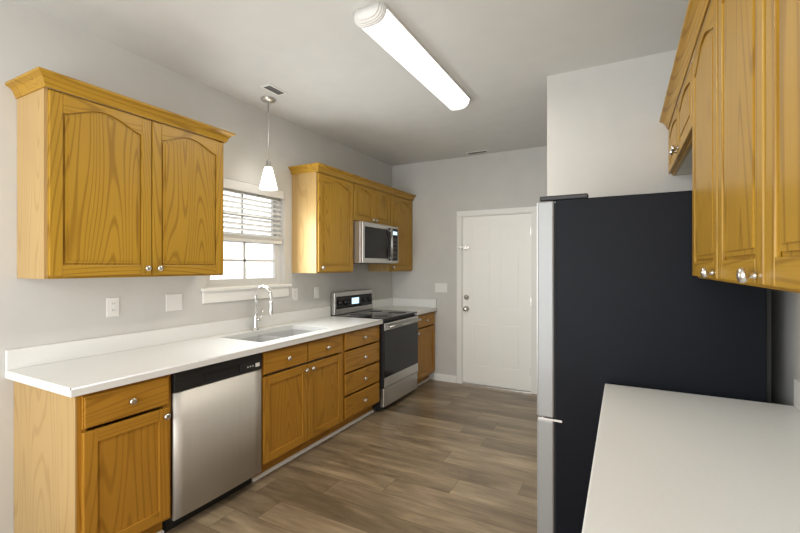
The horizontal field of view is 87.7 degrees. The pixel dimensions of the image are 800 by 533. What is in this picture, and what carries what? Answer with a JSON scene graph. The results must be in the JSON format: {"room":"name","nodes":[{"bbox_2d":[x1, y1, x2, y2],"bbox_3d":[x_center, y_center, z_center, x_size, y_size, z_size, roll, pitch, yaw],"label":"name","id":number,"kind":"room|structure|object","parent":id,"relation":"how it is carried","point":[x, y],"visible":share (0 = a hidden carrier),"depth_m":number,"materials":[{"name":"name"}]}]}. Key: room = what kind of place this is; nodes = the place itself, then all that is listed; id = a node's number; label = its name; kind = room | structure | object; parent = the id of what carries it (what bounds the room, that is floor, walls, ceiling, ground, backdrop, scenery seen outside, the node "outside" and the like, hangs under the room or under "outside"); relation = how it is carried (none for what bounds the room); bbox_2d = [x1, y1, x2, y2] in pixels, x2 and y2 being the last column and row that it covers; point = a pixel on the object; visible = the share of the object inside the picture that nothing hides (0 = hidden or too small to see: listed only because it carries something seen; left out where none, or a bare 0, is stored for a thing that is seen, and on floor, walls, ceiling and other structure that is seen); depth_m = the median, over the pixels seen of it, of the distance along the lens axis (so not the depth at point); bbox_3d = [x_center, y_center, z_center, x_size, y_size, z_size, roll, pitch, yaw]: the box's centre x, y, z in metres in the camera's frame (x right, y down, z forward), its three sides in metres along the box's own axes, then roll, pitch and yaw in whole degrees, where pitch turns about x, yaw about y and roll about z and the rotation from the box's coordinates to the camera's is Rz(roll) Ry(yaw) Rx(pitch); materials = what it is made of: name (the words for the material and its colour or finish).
{"room":"kitchen","nodes":[
{"label":"kitchen","id":0,"kind":"room"},
{"bbox_2d":[0,0,391,532],"bbox_3d":[-1.707,0.046,2.709,0.120,2.780,6.800,0,0,28],"label":"wall","id":1,"kind":"structure","parent":0,"point":[33,312],"depth_m":2.54,"materials":[{"name":"paint"}]},
{"bbox_2d":[107,297,118,316],"bbox_3d":[-1.737,0.245,2.517,0.009,0.115,0.061,0,0,28],"label":"outlet","id":2,"kind":"object","parent":1,"relation":"attached to","point":[112,303],"depth_m":2.52,"materials":[{"name":"white plastic"}]},
{"bbox_2d":[5,66,235,278],"bbox_3d":[-1.556,-0.429,2.483,0.356,0.979,1.104,0,0,28],"label":"upper cabinet","id":3,"kind":"object","parent":1,"relation":"attached to","point":[103,191],"visible":1,"depth_m":2.22,"materials":[{"name":"brown wood"}]},
{"bbox_2d":[166,293,181,310],"bbox_3d":[-1.553,0.245,2.858,0.009,0.115,0.108,0,0,28],"label":"wall switch","id":4,"kind":"object","parent":1,"relation":"attached to","point":[173,302],"depth_m":2.86,"materials":[{"name":"white plastic"}]},
{"bbox_2d":[200,178,291,303],"bbox_3d":[-1.272,-0.207,3.460,0.147,0.961,0.915,0,0,28],"label":"window","id":5,"kind":"structure","parent":1,"relation":"in","point":[217,290],"depth_m":3.48,"materials":[{"name":"white plastic"}]},
{"bbox_2d":[292,288,297,300],"bbox_3d":[-0.989,0.261,3.910,0.009,0.113,0.068,0,0,28],"label":"outlet","id":6,"kind":"object","parent":1,"relation":"attached to","point":[294,290],"depth_m":3.91,"materials":[{"name":"white plastic"}]},
{"bbox_2d":[314,287,318,297],"bbox_3d":[-0.842,0.261,4.184,0.009,0.104,0.062,0,0,28],"label":"outlet","id":7,"kind":"object","parent":1,"relation":"attached to","point":[316,289],"depth_m":4.18,"materials":[{"name":"white plastic"}]},
{"bbox_2d":[288,162,415,272],"bbox_3d":[-0.410,-0.429,4.620,0.356,0.979,1.961,0,0,28],"label":"upper cabinet","id":8,"kind":"object","parent":1,"relation":"attached to","point":[325,207],"visible":0.98,"depth_m":3.98,"materials":[{"name":"brown wood"}]},
{"bbox_2d":[353,221,397,263],"bbox_3d":[-0.359,-0.246,4.605,0.455,0.428,0.752,0,0,28],"label":"microwave","id":9,"kind":"object","parent":1,"relation":"attached to","point":[373,243],"visible":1,"depth_m":4.38,"materials":[{"name":"silver metal"}]},
{"bbox_2d":[162,379,538,532],"bbox_3d":[-0.198,1.466,1.899,3.545,0.060,6.800,0,0,28],"label":"floor","id":10,"kind":"structure","parent":0,"point":[442,457],"depth_m":2.82,"materials":[{"name":"brown wood"}]},
{"bbox_2d":[14,374,170,532],"bbox_3d":[-1.563,0.998,2.147,0.662,0.876,0.438,0,0,28],"label":"base cabinet","id":11,"kind":"object","parent":10,"relation":"on","point":[99,461],"visible":0.94,"depth_m":1.98,"materials":[{"name":"brown wood"}]},
{"bbox_2d":[5,298,436,397],"bbox_3d":[-0.750,0.488,3.669,0.655,0.140,3.958,0,0,28],"label":"countertop","id":12,"kind":"structure","parent":11,"relation":"on","point":[71,369],"depth_m":2.50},
{"bbox_2d":[252,285,272,329],"bbox_3d":[-1.101,0.334,3.378,0.214,0.366,0.086,0,0,28],"label":"faucet","id":13,"kind":"object","parent":12,"relation":"on","point":[256,320],"visible":1,"depth_m":3.38,"materials":[{"name":"silver metal"}]},
{"bbox_2d":[237,329,330,376],"bbox_3d":[-0.953,0.661,3.280,0.468,0.204,0.812,0,0,28],"label":"sink","id":14,"kind":"object","parent":12,"relation":"in","point":[276,335],"visible":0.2,"depth_m":3.36,"materials":[{"name":"silver metal"}]},
{"bbox_2d":[162,353,261,531],"bbox_3d":[-1.315,1.001,2.610,0.606,0.870,0.604,0,0,28],"label":"dishwasher","id":15,"kind":"object","parent":10,"relation":"on","point":[216,408],"visible":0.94,"depth_m":2.42,"materials":[{"name":"silver metal"}]},
{"bbox_2d":[251,333,342,481],"bbox_3d":[-0.955,0.998,3.281,0.662,0.876,0.912,0,0,28],"label":"base cabinet","id":16,"kind":"object","parent":10,"relation":"on","point":[302,406],"visible":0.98,"depth_m":3.07,"materials":[{"name":"brown wood"}]},
{"bbox_2d":[335,325,378,432],"bbox_3d":[-0.595,0.998,3.952,0.662,0.876,0.607,0,0,28],"label":"base cabinet","id":17,"kind":"object","parent":10,"relation":"on","point":[360,347],"visible":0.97,"depth_m":3.78,"materials":[{"name":"brown wood"}]},
{"bbox_2d":[331,289,421,410],"bbox_3d":[-0.237,0.855,4.539,0.716,1.162,0.758,0,0,28],"label":"range","id":18,"kind":"object","parent":10,"relation":"on","point":[398,333],"visible":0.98,"depth_m":4.38,"materials":[{"name":"silver metal"}]},
{"bbox_2d":[417,312,434,386],"bbox_3d":[0.050,0.998,5.153,0.662,0.876,0.587,0,0,28],"label":"base cabinet","id":19,"kind":"object","parent":10,"relation":"on","point":[426,327],"visible":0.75,"depth_m":5.05,"materials":[{"name":"brown wood"}]},
{"bbox_2d":[537,190,770,532],"bbox_3d":[1.234,0.549,2.211,0.935,1.774,0.887,0,0,28],"label":"refrigerator","id":20,"kind":"object","parent":10,"relation":"on","point":[620,301],"visible":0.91,"depth_m":1.85,"materials":[{"name":"black metal"}]},
{"bbox_3d":[0.421,0.998,0.242,0.644,0.876,3.265,0,0,28],"label":"base cabinet","id":21,"kind":"object","parent":10,"relation":"on","visible":0},
{"bbox_2d":[582,379,799,532],"bbox_3d":[0.416,0.488,0.241,0.650,0.140,3.298,0,0,28],"label":"countertop","id":22,"kind":"structure","parent":21,"relation":"on","point":[664,461],"depth_m":1.08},
{"bbox_2d":[11,0,711,165],"bbox_3d":[-0.198,-1.374,1.899,3.545,0.060,6.800,0,0,28],"label":"ceiling","id":23,"kind":"structure","parent":0,"point":[342,86],"depth_m":2.62,"materials":[{"name":"paint"}]},
{"bbox_2d":[259,96,277,190],"bbox_3d":[-1.056,-0.982,3.341,0.142,0.723,0.142,0,0,28],"label":"pendant light","id":24,"kind":"object","parent":23,"relation":"hanging from","point":[268,183],"visible":1,"depth_m":3.31,"materials":[{"name":"white glass"}]},
{"bbox_2d":[260,83,287,95],"bbox_3d":[-0.956,-1.338,3.160,0.100,0.010,0.190,0,0,28],"label":"ceiling vent","id":25,"kind":"object","parent":23,"relation":"in","point":[269,87],"visible":1,"depth_m":3.15,"materials":[{"name":"white plastic"}]},
{"bbox_2d":[353,3,470,110],"bbox_3d":[0.158,-1.302,2.769,0.202,0.083,1.400,0,0,28],"label":"ceiling light","id":26,"kind":"object","parent":23,"relation":"attached to","point":[377,20],"depth_m":2.49,"materials":[{"name":"white plastic"}]},
{"bbox_2d":[466,150,488,154],"bbox_3d":[0.910,-1.338,4.891,0.260,0.010,0.100,0,0,28],"label":"ceiling vent","id":27,"kind":"object","parent":23,"relation":"in","point":[481,151],"visible":1,"depth_m":4.88,"materials":[{"name":"white plastic"}]},
{"bbox_2d":[392,146,546,379],"bbox_3d":[1.433,0.046,4.814,3.425,2.780,0.120,0,0,28],"label":"wall","id":28,"kind":"structure","parent":0,"point":[442,188],"depth_m":5.19,"materials":[{"name":"paint"}]},
{"bbox_2d":[435,283,446,292],"bbox_3d":[0.515,0.268,5.233,0.164,0.116,0.009,0,0,28],"label":"wall switch","id":29,"kind":"object","parent":28,"relation":"attached to","point":[439,287],"visible":1,"depth_m":5.23,"materials":[{"name":"white plastic"}]},
{"bbox_2d":[434,373,456,382],"bbox_3d":[1.375,1.393,4.770,2.136,0.085,0.013,0,0,28],"label":"baseboard","id":30,"kind":"structure","parent":28,"relation":"attached to","point":[440,377],"depth_m":5.20,"materials":[{"name":"white"}]},
{"bbox_2d":[458,213,530,390],"bbox_3d":[1.107,0.408,4.919,0.870,2.024,0.108,0,0,28],"label":"door","id":31,"kind":"structure","parent":28,"relation":"in","point":[496,248],"depth_m":4.91,"materials":[{"name":"white wood"}]},
{"bbox_2d":[457,206,536,393],"bbox_3d":[1.150,0.380,4.957,0.956,2.113,0.136,0,0,28],"label":"door frame","id":32,"kind":"structure","parent":28,"relation":"in","point":[519,210],"depth_m":4.86,"materials":[{"name":"white wood"}]},
{"bbox_2d":[547,48,695,202],"bbox_3d":[1.533,0.046,2.747,1.055,2.780,0.120,0,0,28],"label":"wall","id":33,"kind":"structure","parent":0,"point":[606,136],"depth_m":2.75,"materials":[{"name":"paint"}]},
{"bbox_2d":[771,289,799,405],"bbox_3d":[1.282,0.046,1.037,0.120,2.780,6.680,0,0,28],"label":"wall","id":34,"kind":"structure","parent":0,"point":[785,305],"depth_m":1.70,"materials":[{"name":"paint"}]},
{"bbox_2d":[659,0,799,292],"bbox_3d":[0.890,-0.436,0.837,0.378,0.965,3.850,0,0,28],"label":"upper cabinet","id":35,"kind":"object","parent":34,"relation":"attached to","point":[734,125],"visible":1,"depth_m":1.00,"materials":[{"name":"brown wood"}]},
{"label":"outside","id":36,"kind":"structure","parent":0,"visible":0},
{"bbox_2d":[210,191,272,279],"bbox_3d":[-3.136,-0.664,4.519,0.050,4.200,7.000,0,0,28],"label":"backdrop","id":37,"kind":"structure","parent":36,"point":[231,250],"depth_m":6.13,"materials":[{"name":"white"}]}
]}

